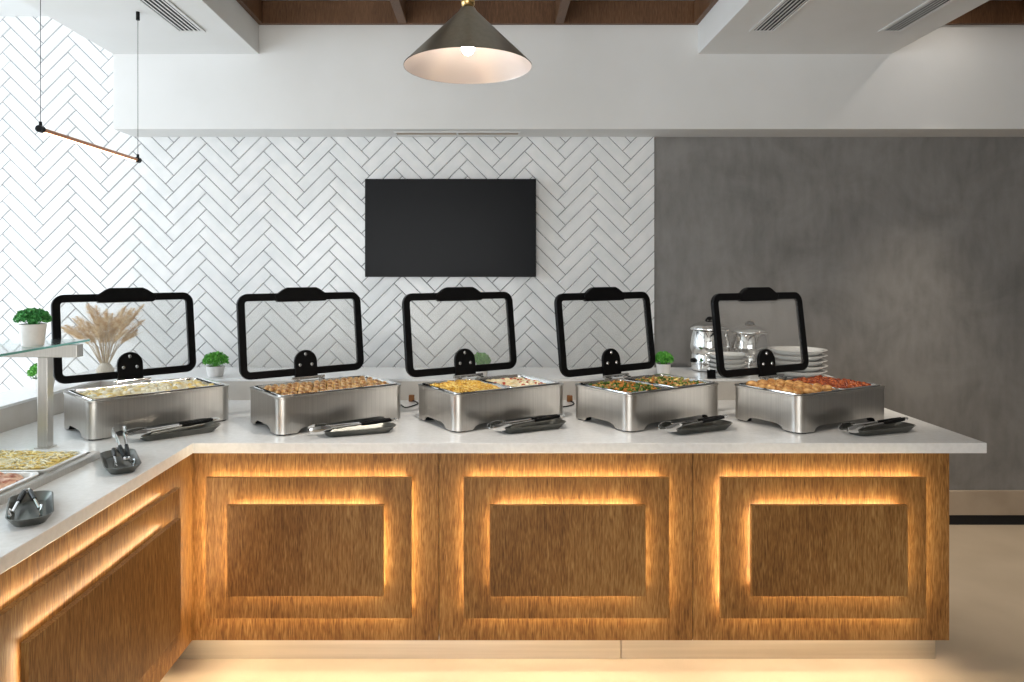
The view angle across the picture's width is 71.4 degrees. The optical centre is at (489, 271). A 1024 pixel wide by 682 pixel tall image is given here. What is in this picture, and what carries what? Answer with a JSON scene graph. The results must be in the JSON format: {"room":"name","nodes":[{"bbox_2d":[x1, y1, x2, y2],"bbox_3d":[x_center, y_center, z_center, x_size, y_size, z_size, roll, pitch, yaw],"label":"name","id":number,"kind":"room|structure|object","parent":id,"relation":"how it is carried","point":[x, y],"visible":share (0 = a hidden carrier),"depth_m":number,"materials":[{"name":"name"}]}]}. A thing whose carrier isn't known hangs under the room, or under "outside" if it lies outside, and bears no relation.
{"room":"eatery","nodes":[
{"label":"eatery","id":0,"kind":"room"},
{"bbox_2d":[0,16,653,391],"bbox_3d":[-1.644,-0.010,4.451,5.312,3.130,0.129,0,0,0],"label":"tiled wall","id":1,"kind":"structure","parent":0,"point":[216,221],"depth_m":4.39,"materials":[{"name":"white tile"}]},
{"bbox_2d":[365,179,535,276],"bbox_3d":[-0.240,-0.268,4.354,1.040,0.596,0.060,0,0,0],"label":"television","id":2,"kind":"object","parent":1,"relation":"attached to","point":[414,227],"visible":1,"depth_m":4.32,"materials":[{"name":"black"}]},
{"bbox_2d":[394,131,519,135],"bbox_3d":[-0.195,-0.830,4.270,0.752,0.006,0.100,0,0,0],"label":"air vent","id":3,"kind":"object","parent":1,"relation":"attached to","point":[397,133],"visible":1,"depth_m":4.27,"materials":[{"name":"grey metal"}]},
{"bbox_2d":[113,25,1023,136],"bbox_3d":[1.101,-1.204,4.272,6.597,0.742,0.246,0,0,0],"label":"ceiling beam","id":4,"kind":"structure","parent":1,"relation":"attached to","point":[303,80],"depth_m":4.15,"materials":[{"name":"white paint"}]},
{"bbox_2d":[0,0,1021,16],"bbox_3d":[0.050,-1.635,0.297,8.700,0.120,8.195,0,0,0],"label":"ceiling","id":5,"kind":"structure","parent":0,"point":[15,8],"depth_m":4.16,"materials":[{"name":"white paint"}]},
{"bbox_2d":[21,0,258,53],"bbox_3d":[-1.772,-1.423,1.474,0.851,0.305,5.349,0,0,0],"label":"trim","id":6,"kind":"structure","parent":5,"relation":"attached to","point":[112,25],"depth_m":3.71,"materials":[{"name":"white paint"}]},
{"bbox_2d":[35,0,141,162],"bbox_3d":[-1.720,-0.902,3.101,0.027,0.736,0.778,0,0,0],"label":"lamp","id":7,"kind":"object","parent":6,"relation":"hanging from","point":[39,128],"visible":1,"depth_m":2.94,"materials":[{"name":"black metal"}]},
{"bbox_2d":[137,0,204,31],"bbox_3d":[-1.573,-1.266,3.478,0.148,0.008,0.555,0,0,0],"label":"ceiling vent","id":8,"kind":"object","parent":6,"relation":"attached to","point":[165,10],"visible":1,"depth_m":3.52,"materials":[{"name":"white metal"}]},
{"bbox_2d":[236,0,261,22],"bbox_3d":[-1.331,-1.505,1.460,0.030,0.132,5.319,0,0,0],"label":"trim","id":9,"kind":"structure","parent":5,"relation":"attached to","point":[253,8],"depth_m":3.98,"materials":[{"name":"brown wood"}]},
{"bbox_2d":[390,0,406,22],"bbox_3d":[-0.507,-1.505,1.460,0.050,0.132,5.319,0,0,0],"label":"trim","id":10,"kind":"structure","parent":5,"relation":"attached to","point":[399,7],"depth_m":3.97,"materials":[{"name":"brown wood"}]},
{"bbox_2d":[403,0,531,83],"bbox_3d":[-0.080,-1.159,2.580,0.464,0.833,0.464,0,0,0],"label":"pendant lamp","id":11,"kind":"object","parent":5,"relation":"hanging from","point":[467,49],"visible":1,"depth_m":2.66,"materials":[{"name":"brown metal"}]},
{"bbox_2d":[258,1,698,24],"bbox_3d":[-0.067,-1.505,4.134,2.558,0.132,0.030,0,0,0],"label":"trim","id":12,"kind":"structure","parent":5,"relation":"attached to","point":[273,12],"depth_m":4.12,"materials":[{"name":"brown wood"}]},
{"bbox_2d":[555,0,569,22],"bbox_3d":[0.402,-1.505,1.460,0.050,0.132,5.319,0,0,0],"label":"trim","id":13,"kind":"structure","parent":5,"relation":"attached to","point":[561,6],"depth_m":3.96,"materials":[{"name":"brown wood"}]},
{"bbox_2d":[694,0,717,22],"bbox_3d":[1.197,-1.505,1.460,0.030,0.132,5.319,0,0,0],"label":"trim","id":14,"kind":"structure","parent":5,"relation":"attached to","point":[701,7],"depth_m":4.00,"materials":[{"name":"brown wood"}]},
{"bbox_2d":[698,0,988,53],"bbox_3d":[1.774,-1.423,1.474,1.125,0.305,5.349,0,0,0],"label":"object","id":15,"kind":"structure","parent":5,"relation":"attached to","point":[822,26],"depth_m":3.71,"materials":[{"name":"white paint"}]},
{"bbox_2d":[749,0,811,31],"bbox_3d":[1.433,-1.266,3.478,0.138,0.007,0.555,0,0,0],"label":"ceiling vent","id":16,"kind":"object","parent":15,"relation":"attached to","point":[785,10],"visible":1,"depth_m":3.52,"materials":[{"name":"white metal"}]},
{"bbox_2d":[878,0,955,31],"bbox_3d":[2.107,-1.266,3.478,0.128,0.007,0.555,0,0,0],"label":"ceiling vent","id":17,"kind":"object","parent":15,"relation":"attached to","point":[924,10],"visible":1,"depth_m":3.52,"materials":[{"name":"white metal"}]},
{"bbox_2d":[945,1,1023,24],"bbox_3d":[3.369,-1.505,4.134,2.063,0.132,0.030,0,0,0],"label":"trim","id":18,"kind":"structure","parent":5,"relation":"attached to","point":[990,12],"depth_m":4.12,"materials":[{"name":"brown wood"}]},
{"bbox_2d":[1022,0,1023,22],"bbox_3d":[3.100,-1.505,1.460,0.050,0.132,5.319,0,0,0],"label":"trim","id":19,"kind":"structure","parent":5,"relation":"attached to","point":[1022,0],"depth_m":4.11,"materials":[{"name":"brown wood"}]},
{"bbox_2d":[160,525,1023,681],"bbox_3d":[0.050,1.605,0.297,8.700,0.100,8.195,0,0,0],"label":"floor","id":20,"kind":"structure","parent":0,"point":[985,643],"depth_m":2.82,"materials":[{"name":"beige tile"}]},
{"bbox_2d":[178,640,620,658],"bbox_3d":[-0.367,1.491,2.868,1.785,0.128,0.012,0,0,0],"label":"kick plate","id":21,"kind":"object","parent":20,"relation":"on","point":[197,649],"visible":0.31,"depth_m":2.86,"materials":[{"name":"wood"}]},
{"bbox_2d":[192,453,438,639],"bbox_3d":[-0.679,1.067,3.136,0.962,0.733,0.960,0,0,0],"label":"counter panel","id":22,"kind":"object","parent":21,"relation":"on","point":[286,546],"visible":0.95,"depth_m":2.71,"materials":[{"name":"brown wood"}]},
{"bbox_2d":[439,453,691,639],"bbox_3d":[0.294,1.067,3.136,0.980,0.733,0.960,0,0,0],"label":"counter panel","id":23,"kind":"object","parent":21,"relation":"on","point":[533,546],"visible":0.95,"depth_m":2.71,"materials":[{"name":"brown wood"}]},
{"bbox_2d":[0,367,831,432],"bbox_3d":[-0.219,1.054,2.515,4.062,1.002,3.230,0,0,0],"label":"raised ledge","id":24,"kind":"object","parent":20,"relation":"on","point":[18,406],"visible":0.12,"depth_m":3.68,"materials":[{"name":"beige stone"}]},
{"bbox_2d":[27,363,54,389],"bbox_3d":[-2.108,0.485,3.360,0.141,0.137,0.144,0,0,0],"label":"potted plant","id":25,"kind":"object","parent":24,"relation":"on","point":[32,372],"visible":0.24,"depth_m":3.32,"materials":[{"name":"green plant"}]},
{"bbox_2d":[61,303,145,372],"bbox_3d":[-2.081,0.361,3.832,0.460,0.384,0.190,0,0,0],"label":"bouquet","id":26,"kind":"object","parent":24,"relation":"on","point":[115,323],"visible":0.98,"depth_m":3.82,"materials":[{"name":"beige plant"}]},
{"bbox_2d":[202,351,228,376],"bbox_3d":[-1.455,0.486,3.774,0.140,0.133,0.145,0,0,0],"label":"potted plant","id":27,"kind":"object","parent":24,"relation":"on","point":[213,370],"visible":1,"depth_m":3.74,"materials":[{"name":"green plant"}]},
{"bbox_2d":[474,352,491,375],"bbox_3d":[-0.048,0.489,3.798,0.114,0.128,0.114,0,0,0],"label":"potted plant","id":28,"kind":"object","parent":24,"relation":"on","point":[480,358],"visible":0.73,"depth_m":3.77,"materials":[{"name":"green plant"}]},
{"bbox_2d":[655,351,673,373],"bbox_3d":[0.937,0.489,3.849,0.112,0.129,0.110,0,0,-43],"label":"potted plant","id":29,"kind":"object","parent":24,"relation":"on","point":[662,367],"visible":0.95,"depth_m":3.82,"materials":[{"name":"green plant"}]},
{"bbox_2d":[689,316,729,371],"bbox_3d":[1.234,0.402,4.016,0.233,0.302,0.220,0,0,-20],"label":"kettle","id":30,"kind":"object","parent":24,"relation":"on","point":[702,337],"visible":0.69,"depth_m":3.94,"materials":[{"name":"silver metal"}]},
{"bbox_2d":[707,370,715,378],"bbox_3d":[1.148,0.530,3.692,0.044,0.046,0.020,0,0,0],"label":"card holder","id":31,"kind":"object","parent":24,"relation":"on","point":[711,374],"visible":1,"depth_m":3.69,"materials":[{"name":"black plastic"}]},
{"bbox_2d":[706,369,742,377],"bbox_3d":[1.261,0.540,3.788,0.216,0.026,0.216,0,0,0],"label":"plate","id":32,"kind":"object","parent":24,"relation":"on","point":[717,373],"visible":0.12,"depth_m":3.73,"materials":[{"name":"white ceramic"}]},
{"bbox_2d":[706,365,748,371],"bbox_3d":[1.263,0.517,3.790,0.216,0.026,0.216,0,0,0],"label":"plate","id":33,"kind":"object","parent":32,"relation":"on","point":[708,366],"visible":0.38,"depth_m":3.78,"materials":[{"name":"white ceramic"}]},
{"bbox_2d":[706,360,747,368],"bbox_3d":[1.262,0.493,3.791,0.216,0.026,0.216,0,0,0],"label":"plate","id":34,"kind":"object","parent":33,"relation":"on","point":[727,366],"visible":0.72,"depth_m":3.73,"materials":[{"name":"white ceramic"}]},
{"bbox_2d":[706,356,748,363],"bbox_3d":[1.263,0.470,3.789,0.216,0.026,0.216,0,0,0],"label":"plate","id":35,"kind":"object","parent":34,"relation":"on","point":[738,361],"visible":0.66,"depth_m":3.71,"materials":[{"name":"white ceramic"}]},
{"bbox_2d":[706,351,748,359],"bbox_3d":[1.263,0.446,3.791,0.216,0.026,0.216,0,0,0],"label":"plate","id":36,"kind":"object","parent":35,"relation":"on","point":[728,355],"visible":0.77,"depth_m":3.80,"materials":[{"name":"white ceramic"}]},
{"bbox_2d":[729,321,770,367],"bbox_3d":[1.460,0.413,4.017,0.233,0.279,0.220,0,0,-11],"label":"kettle","id":37,"kind":"object","parent":24,"relation":"on","point":[748,338],"visible":0.7,"depth_m":3.93,"materials":[{"name":"silver metal"}]},
{"bbox_2d":[777,369,826,376],"bbox_3d":[1.652,0.538,3.835,0.302,0.030,0.302,0,0,0],"label":"plate","id":38,"kind":"object","parent":24,"relation":"on","point":[792,374],"visible":0.41,"depth_m":3.73,"materials":[{"name":"white ceramic"}]},
{"bbox_2d":[776,363,827,371],"bbox_3d":[1.654,0.510,3.833,0.302,0.030,0.302,0,0,0],"label":"plate","id":39,"kind":"object","parent":38,"relation":"on","point":[814,368],"visible":0.3,"depth_m":3.72,"materials":[{"name":"white ceramic"}]},
{"bbox_2d":[775,358,827,366],"bbox_3d":[1.651,0.483,3.833,0.302,0.030,0.302,0,0,0],"label":"plate","id":40,"kind":"object","parent":39,"relation":"on","point":[777,361],"visible":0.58,"depth_m":3.75,"materials":[{"name":"white ceramic"}]},
{"bbox_2d":[772,351,827,360],"bbox_3d":[1.653,0.455,3.836,0.302,0.030,0.302,0,0,0],"label":"plate","id":41,"kind":"object","parent":40,"relation":"on","point":[777,356],"visible":0.57,"depth_m":3.75,"materials":[{"name":"white ceramic"}]},
{"bbox_2d":[767,346,827,355],"bbox_3d":[1.653,0.428,3.834,0.302,0.030,0.302,0,0,0],"label":"plate","id":42,"kind":"object","parent":41,"relation":"on","point":[782,350],"visible":0.91,"depth_m":3.84,"materials":[{"name":"white ceramic"}]},
{"bbox_2d":[621,639,934,658],"bbox_3d":[1.159,1.491,3.231,1.263,0.128,0.738,0,0,0],"label":"kick plate","id":43,"kind":"object","parent":20,"relation":"on","point":[630,649],"visible":0.41,"depth_m":2.86,"materials":[{"name":"wood"}]},
{"bbox_2d":[692,453,948,639],"bbox_3d":[1.282,1.067,3.136,0.992,0.733,0.960,0,0,0],"label":"counter panel","id":44,"kind":"object","parent":43,"relation":"on","point":[786,546],"visible":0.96,"depth_m":2.71,"materials":[{"name":"brown wood"}]},
{"bbox_2d":[654,137,1023,489],"bbox_3d":[2.706,-0.010,4.455,3.388,3.130,0.120,0,0,0],"label":"wall","id":45,"kind":"structure","parent":0,"point":[903,256],"depth_m":4.39,"materials":[{"name":"grey concrete"}]},
{"bbox_2d":[949,490,1023,514],"bbox_3d":[2.706,1.420,4.384,3.388,0.148,0.022,0,0,0],"label":"baseboard","id":46,"kind":"structure","parent":45,"relation":"attached to","point":[961,502],"depth_m":4.37,"materials":[{"name":"beige wood"}]},
{"bbox_2d":[949,515,1023,524],"bbox_3d":[2.706,1.524,4.387,3.388,0.061,0.016,0,0,0],"label":"trim","id":47,"kind":"structure","parent":45,"relation":"attached to","point":[953,519],"depth_m":4.38,"materials":[{"name":"black"}]},
{"label":"kick plate","id":48,"kind":"object","parent":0,"visible":0},
{"bbox_2d":[0,454,191,681],"bbox_3d":[-1.489,1.067,1.799,0.900,0.733,1.904,0,0,-1],"label":"counter panel","id":49,"kind":"object","parent":48,"relation":"on","point":[109,599],"visible":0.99,"depth_m":2.01,"materials":[{"name":"brown wood"}]},
{"bbox_2d":[0,400,986,573],"bbox_3d":[-0.044,0.681,2.288,3.931,0.040,2.777,0,0,0],"label":"countertop","id":50,"kind":"structure","parent":49,"relation":"on","point":[82,493],"depth_m":2.76,"materials":[{"name":"white stone"}]},
{"bbox_2d":[5,490,53,526],"bbox_3d":[-1.255,0.648,1.945,0.108,0.026,0.270,0,0,-32],"label":"tray","id":51,"kind":"object","parent":50,"relation":"on","point":[26,513],"visible":0.86,"depth_m":1.95,"materials":[{"name":"grey metal"}]},
{"bbox_2d":[7,488,42,521],"bbox_3d":[-1.274,0.637,1.957,0.080,0.032,0.228,0,0,-32],"label":"serving tongs","id":52,"kind":"object","parent":51,"relation":"in","point":[31,493],"visible":0.96,"depth_m":1.95,"materials":[{"name":"silver metal"}]},
{"bbox_2d":[0,450,86,475],"bbox_3d":[-1.683,0.644,2.385,0.547,0.028,0.260,0,0,0],"label":"pan","id":53,"kind":"object","parent":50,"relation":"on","point":[80,453],"visible":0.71,"depth_m":2.36,"materials":[{"name":"silver metal"}]},
{"bbox_2d":[0,450,77,469],"bbox_3d":[-1.682,0.636,2.385,0.500,0.046,0.211,0,0,0],"label":"noodles","id":54,"kind":"object","parent":53,"relation":"in","point":[24,459],"visible":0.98,"depth_m":2.37,"materials":[{"name":"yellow food"}]},
{"bbox_2d":[0,339,89,448],"bbox_3d":[-1.821,0.463,2.354,0.551,0.396,0.900,0,0,0],"label":"sneeze guard","id":55,"kind":"object","parent":50,"relation":"on","point":[52,348],"visible":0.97,"depth_m":2.67,"materials":[{"name":"metal"}]},
{"bbox_2d":[0,339,86,353],"bbox_3d":[-1.837,0.269,2.354,0.518,0.008,0.900,0,0,0],"label":"glass shelf","id":56,"kind":"object","parent":55,"relation":"attached to","point":[7,346],"depth_m":2.63,"materials":[{"name":"clear glass"}]},
{"bbox_2d":[12,307,51,346],"bbox_3d":[-1.625,0.194,2.530,0.121,0.140,0.123,0,0,0],"label":"potted plant","id":57,"kind":"object","parent":56,"relation":"on","point":[32,333],"visible":1,"depth_m":2.50,"materials":[{"name":"green plant"}]},
{"bbox_2d":[0,451,99,505],"bbox_3d":[-1.683,0.649,2.180,0.595,0.024,0.720,0,0,0],"label":"well","id":58,"kind":"object","parent":50,"relation":"in","point":[91,456],"visible":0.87,"depth_m":2.26,"materials":[{"name":"metal"}]},
{"bbox_2d":[0,472,38,493],"bbox_3d":[-1.683,0.644,2.045,0.547,0.028,0.400,0,0,0],"label":"pan","id":59,"kind":"object","parent":58,"relation":"in","point":[27,476],"visible":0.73,"depth_m":2.18,"materials":[{"name":"silver metal"}]},
{"bbox_2d":[0,482,5,488],"bbox_3d":[-1.467,0.637,2.096,0.063,0.023,0.081,0,0,33],"label":"meat slice","id":60,"kind":"object","parent":59,"relation":"on","point":[2,485],"visible":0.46,"depth_m":2.12,"materials":[{"name":"pink food"}]},
{"bbox_2d":[0,478,15,485],"bbox_3d":[-1.472,0.637,2.136,0.081,0.023,0.063,0,0,6],"label":"meat slice","id":61,"kind":"object","parent":59,"relation":"on","point":[8,481],"visible":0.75,"depth_m":2.15,"materials":[{"name":"pink food"}]},
{"bbox_2d":[0,473,22,481],"bbox_3d":[-1.474,0.636,2.188,0.069,0.023,0.074,0,0,-37],"label":"meat slice","id":62,"kind":"object","parent":59,"relation":"on","point":[17,477],"visible":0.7,"depth_m":2.20,"materials":[{"name":"pink food"}]},
{"bbox_2d":[100,448,141,474],"bbox_3d":[-1.262,0.648,2.430,0.112,0.026,0.285,0,0,-32],"label":"tray","id":63,"kind":"object","parent":50,"relation":"on","point":[123,467],"visible":0.85,"depth_m":2.42,"materials":[{"name":"grey metal"}]},
{"bbox_2d":[111,426,130,460],"bbox_3d":[-1.276,0.593,2.472,0.048,0.079,0.220,0,0,-35],"label":"serving tongs","id":64,"kind":"object","parent":63,"relation":"in","point":[114,435],"visible":1,"depth_m":2.45,"materials":[{"name":"silver metal"}]},
{"bbox_2d":[111,447,135,468],"bbox_3d":[-1.264,0.637,2.433,0.067,0.035,0.238,0,0,-35],"label":"serving tongs","id":65,"kind":"object","parent":63,"relation":"in","point":[114,449],"visible":0.81,"depth_m":2.40,"materials":[{"name":"silver metal"}]},
{"bbox_2d":[50,287,228,440],"bbox_3d":[-1.528,0.367,3.142,0.489,0.588,0.612,0,0,45],"label":"chafing dish","id":66,"kind":"object","parent":50,"relation":"on","point":[95,419],"visible":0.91,"depth_m":3.07,"materials":[{"name":"metal"}]},
{"bbox_2d":[79,379,214,398],"bbox_3d":[-1.483,0.513,3.100,0.283,0.048,0.509,0,0,45],"label":"creamy bake","id":67,"kind":"object","parent":66,"relation":"in","point":[104,392],"visible":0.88,"depth_m":3.06,"materials":[{"name":"beige food"}]},
{"bbox_2d":[140,422,220,440],"bbox_3d":[-1.262,0.648,2.884,0.333,0.026,0.105,0,0,-41],"label":"tray","id":68,"kind":"object","parent":50,"relation":"on","point":[208,427],"visible":0.84,"depth_m":2.89,"materials":[{"name":"grey metal"}]},
{"bbox_2d":[123,417,218,438],"bbox_3d":[-1.275,0.627,2.873,0.061,0.032,0.368,0,0,45],"label":"serving tongs","id":69,"kind":"object","parent":68,"relation":"in","point":[134,433],"visible":0.96,"depth_m":2.83,"materials":[{"name":"silver metal"}]},
{"bbox_2d":[236,287,400,435],"bbox_3d":[-0.763,0.367,3.216,0.612,0.588,0.489,0,0,-37],"label":"chafing dish","id":70,"kind":"object","parent":50,"relation":"on","point":[284,415],"visible":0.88,"depth_m":3.13,"materials":[{"name":"silver metal"}]},
{"bbox_2d":[269,386,276,391],"bbox_3d":[-0.929,0.504,3.059,0.030,0.027,0.070,0,0,4],"label":"bread roll","id":71,"kind":"object","parent":70,"relation":"in","point":[273,388],"visible":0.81,"depth_m":3.04,"materials":[{"name":"brown food"}]},
{"bbox_2d":[275,388,282,394],"bbox_3d":[-0.886,0.505,3.002,0.030,0.026,0.070,0,0,3],"label":"bread roll","id":72,"kind":"object","parent":70,"relation":"in","point":[278,391],"visible":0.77,"depth_m":2.98,"materials":[{"name":"brown food"}]},
{"bbox_2d":[290,387,298,391],"bbox_3d":[-0.835,0.504,3.041,0.029,0.027,0.070,0,0,4],"label":"bread roll","id":73,"kind":"object","parent":70,"relation":"in","point":[292,388],"visible":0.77,"depth_m":3.02,"materials":[{"name":"brown food"}]},
{"bbox_2d":[360,380,366,385],"bbox_3d":[-0.576,0.504,3.239,0.029,0.026,0.070,0,0,2],"label":"bread roll","id":74,"kind":"object","parent":70,"relation":"in","point":[362,382],"visible":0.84,"depth_m":3.22,"materials":[{"name":"brown food"}]},
{"bbox_2d":[324,422,395,436],"bbox_3d":[-0.540,0.648,2.918,0.313,0.026,0.105,0,0,-21],"label":"tray","id":75,"kind":"object","parent":50,"relation":"on","point":[385,427],"visible":0.82,"depth_m":2.91,"materials":[{"name":"grey metal"}]},
{"bbox_2d":[308,418,397,433],"bbox_3d":[-0.555,0.627,2.912,0.368,0.032,0.061,0,0,-25],"label":"serving tongs","id":76,"kind":"object","parent":75,"relation":"in","point":[319,428],"visible":1,"depth_m":2.89,"materials":[{"name":"silver metal"}]},
{"bbox_2d":[401,395,418,407],"bbox_3d":[-0.404,0.644,3.537,0.081,0.034,0.207,0,0,18],"label":"power cord","id":77,"kind":"object","parent":50,"relation":"on","point":[411,397],"visible":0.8,"depth_m":3.62,"materials":[{"name":"black plastic"}]},
{"bbox_2d":[402,287,563,431],"bbox_3d":[-0.027,0.367,3.268,0.612,0.588,0.489,0,0,-33],"label":"chafing dish","id":78,"kind":"object","parent":50,"relation":"on","point":[463,411],"visible":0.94,"depth_m":3.16,"materials":[{"name":"metal"}]},
{"bbox_2d":[430,379,498,392],"bbox_3d":[-0.111,0.511,3.143,0.229,0.051,0.279,0,0,-33],"label":"pasta","id":79,"kind":"object","parent":78,"relation":"in","point":[458,386],"visible":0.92,"depth_m":3.10,"materials":[{"name":"yellow food"}]},
{"bbox_2d":[486,377,545,386],"bbox_3d":[0.121,0.517,3.292,0.228,0.041,0.278,0,0,-33],"label":"cheese bake","id":80,"kind":"object","parent":78,"relation":"in","point":[515,381],"visible":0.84,"depth_m":3.26,"materials":[{"name":"brown food"}]},
{"bbox_2d":[503,418,565,433],"bbox_3d":[0.174,0.648,2.987,0.317,0.026,0.105,0,0,-26],"label":"tray","id":81,"kind":"object","parent":50,"relation":"on","point":[555,423],"visible":0.78,"depth_m":2.98,"materials":[{"name":"grey metal"}]},
{"bbox_2d":[487,414,564,430],"bbox_3d":[0.159,0.627,2.980,0.368,0.032,0.061,0,0,-30],"label":"serving tongs","id":82,"kind":"object","parent":81,"relation":"in","point":[498,425],"visible":1,"depth_m":2.94,"materials":[{"name":"silver metal"}]},
{"bbox_2d":[563,395,574,406],"bbox_3d":[0.373,0.644,3.509,0.059,0.034,0.258,0,0,22],"label":"power cord","id":83,"kind":"object","parent":50,"relation":"on","point":[569,397],"visible":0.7,"depth_m":3.61,"materials":[{"name":"black plastic"}]},
{"bbox_2d":[554,287,718,431],"bbox_3d":[0.678,0.367,3.274,0.612,0.588,0.489,0,0,-34],"label":"chafing dish","id":84,"kind":"object","parent":50,"relation":"on","point":[627,411],"visible":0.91,"depth_m":3.15,"materials":[{"name":"brushed steel"},{"name":"glass"},{"name":"black plastic"}]},
{"bbox_2d":[589,380,661,391],"bbox_3d":[0.596,0.512,3.147,0.230,0.050,0.278,0,0,-34],"label":"vegetables","id":85,"kind":"object","parent":84,"relation":"in","point":[625,386],"visible":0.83,"depth_m":3.11,"materials":[{"name":"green food"}]},
{"bbox_2d":[635,375,705,385],"bbox_3d":[0.828,0.513,3.301,0.232,0.048,0.280,0,0,-33],"label":"vegetables","id":86,"kind":"object","parent":84,"relation":"in","point":[665,380],"visible":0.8,"depth_m":3.28,"materials":[{"name":"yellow food"}]},
{"bbox_2d":[671,420,732,434],"bbox_3d":[0.870,0.648,2.967,0.324,0.026,0.105,0,0,-25],"label":"tray","id":87,"kind":"object","parent":50,"relation":"on","point":[717,425],"visible":0.77,"depth_m":2.96,"materials":[{"name":"grey metal"}]},
{"bbox_2d":[658,415,727,431],"bbox_3d":[0.855,0.627,2.960,0.368,0.032,0.061,0,0,-29],"label":"serving tongs","id":88,"kind":"object","parent":87,"relation":"in","point":[670,426],"visible":1,"depth_m":2.93,"materials":[{"name":"silver metal"}]},
{"bbox_2d":[734,381,884,433],"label":"chafing dish","id":89,"kind":"object","parent":50,"relation":"on","point":[804,413],"depth_m":3.01,"materials":[{"name":"silver metal"}]},
{"bbox_2d":[746,380,757,385],"bbox_3d":[1.171,0.502,3.176,0.053,0.036,0.043,0,0,12],"label":"nugget","id":90,"kind":"object","parent":89,"relation":"in","point":[752,383],"visible":0.54,"depth_m":3.16,"materials":[{"name":"orange food"}]},
{"bbox_2d":[755,382,766,387],"bbox_3d":[1.196,0.505,3.134,0.053,0.037,0.044,0,0,-23],"label":"nugget","id":91,"kind":"object","parent":89,"relation":"in","point":[760,384],"visible":0.52,"depth_m":3.12,"materials":[{"name":"orange food"}]},
{"bbox_2d":[757,379,768,383],"bbox_3d":[1.230,0.502,3.207,0.053,0.036,0.044,0,0,-2],"label":"nugget","id":92,"kind":"object","parent":89,"relation":"in","point":[761,380],"visible":0.35,"depth_m":3.20,"materials":[{"name":"orange food"}]},
{"bbox_2d":[711,287,817,381],"label":"lid","id":93,"kind":"object","parent":89,"relation":"attached to","point":[766,368],"depth_m":3.38,"materials":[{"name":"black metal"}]},
{"bbox_2d":[765,384,775,388],"bbox_3d":[1.222,0.505,3.092,0.053,0.037,0.044,0,0,36],"label":"nugget","id":94,"kind":"object","parent":89,"relation":"in","point":[769,386],"visible":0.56,"depth_m":3.08,"materials":[{"name":"orange food"}]},
{"bbox_2d":[775,382,784,386],"bbox_3d":[1.272,0.501,3.122,0.044,0.036,0.053,0,0,-14],"label":"nugget","id":95,"kind":"object","parent":89,"relation":"in","point":[781,384],"visible":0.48,"depth_m":3.11,"materials":[{"name":"orange food"}]},
{"bbox_2d":[781,386,793,392],"bbox_3d":[1.258,0.502,3.011,0.053,0.036,0.044,0,0,23],"label":"nugget","id":96,"kind":"object","parent":89,"relation":"in","point":[786,388],"visible":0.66,"depth_m":3.00,"materials":[{"name":"orange food"}]},
{"bbox_2d":[792,388,802,393],"bbox_3d":[1.288,0.503,2.977,0.044,0.036,0.054,0,0,10],"label":"nugget","id":97,"kind":"object","parent":89,"relation":"in","point":[796,390],"visible":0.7,"depth_m":2.96,"materials":[{"name":"orange food"}]},
{"bbox_2d":[793,383,804,386],"bbox_3d":[1.348,0.503,3.109,0.058,0.035,0.042,0,-1,-8],"label":"nugget","id":98,"kind":"object","parent":89,"relation":"in","point":[796,384],"visible":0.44,"depth_m":3.10,"materials":[{"name":"orange food"}]},
{"bbox_2d":[802,388,814,392],"bbox_3d":[1.341,0.506,3.005,0.053,0.036,0.044,0,0,-2],"label":"nugget","id":99,"kind":"object","parent":89,"relation":"in","point":[805,390],"visible":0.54,"depth_m":2.99,"materials":[{"name":"orange food"}]},
{"bbox_2d":[811,385,821,391],"bbox_3d":[1.391,0.501,3.031,0.044,0.037,0.053,0,0,-7],"label":"nugget","id":100,"kind":"object","parent":89,"relation":"in","point":[815,388],"visible":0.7,"depth_m":3.01,"materials":[{"name":"orange food"}]},
{"bbox_2d":[821,385,832,390],"bbox_3d":[1.448,0.502,3.061,0.044,0.037,0.053,0,0,39],"label":"nugget","id":101,"kind":"object","parent":89,"relation":"in","point":[824,387],"visible":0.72,"depth_m":3.04,"materials":[{"name":"orange food"}]},
{"bbox_2d":[845,422,915,435],"bbox_3d":[1.606,0.648,2.937,0.335,0.026,0.105,0,0,-19],"label":"tray","id":102,"kind":"object","parent":50,"relation":"on","point":[899,427],"visible":0.84,"depth_m":2.92,"materials":[{"name":"grey metal"}]},
{"bbox_2d":[839,417,908,432],"bbox_3d":[1.590,0.627,2.932,0.368,0.032,0.061,0,0,-23],"label":"serving tongs","id":103,"kind":"object","parent":102,"relation":"in","point":[853,428],"visible":1,"depth_m":2.91,"materials":[{"name":"silver metal"}]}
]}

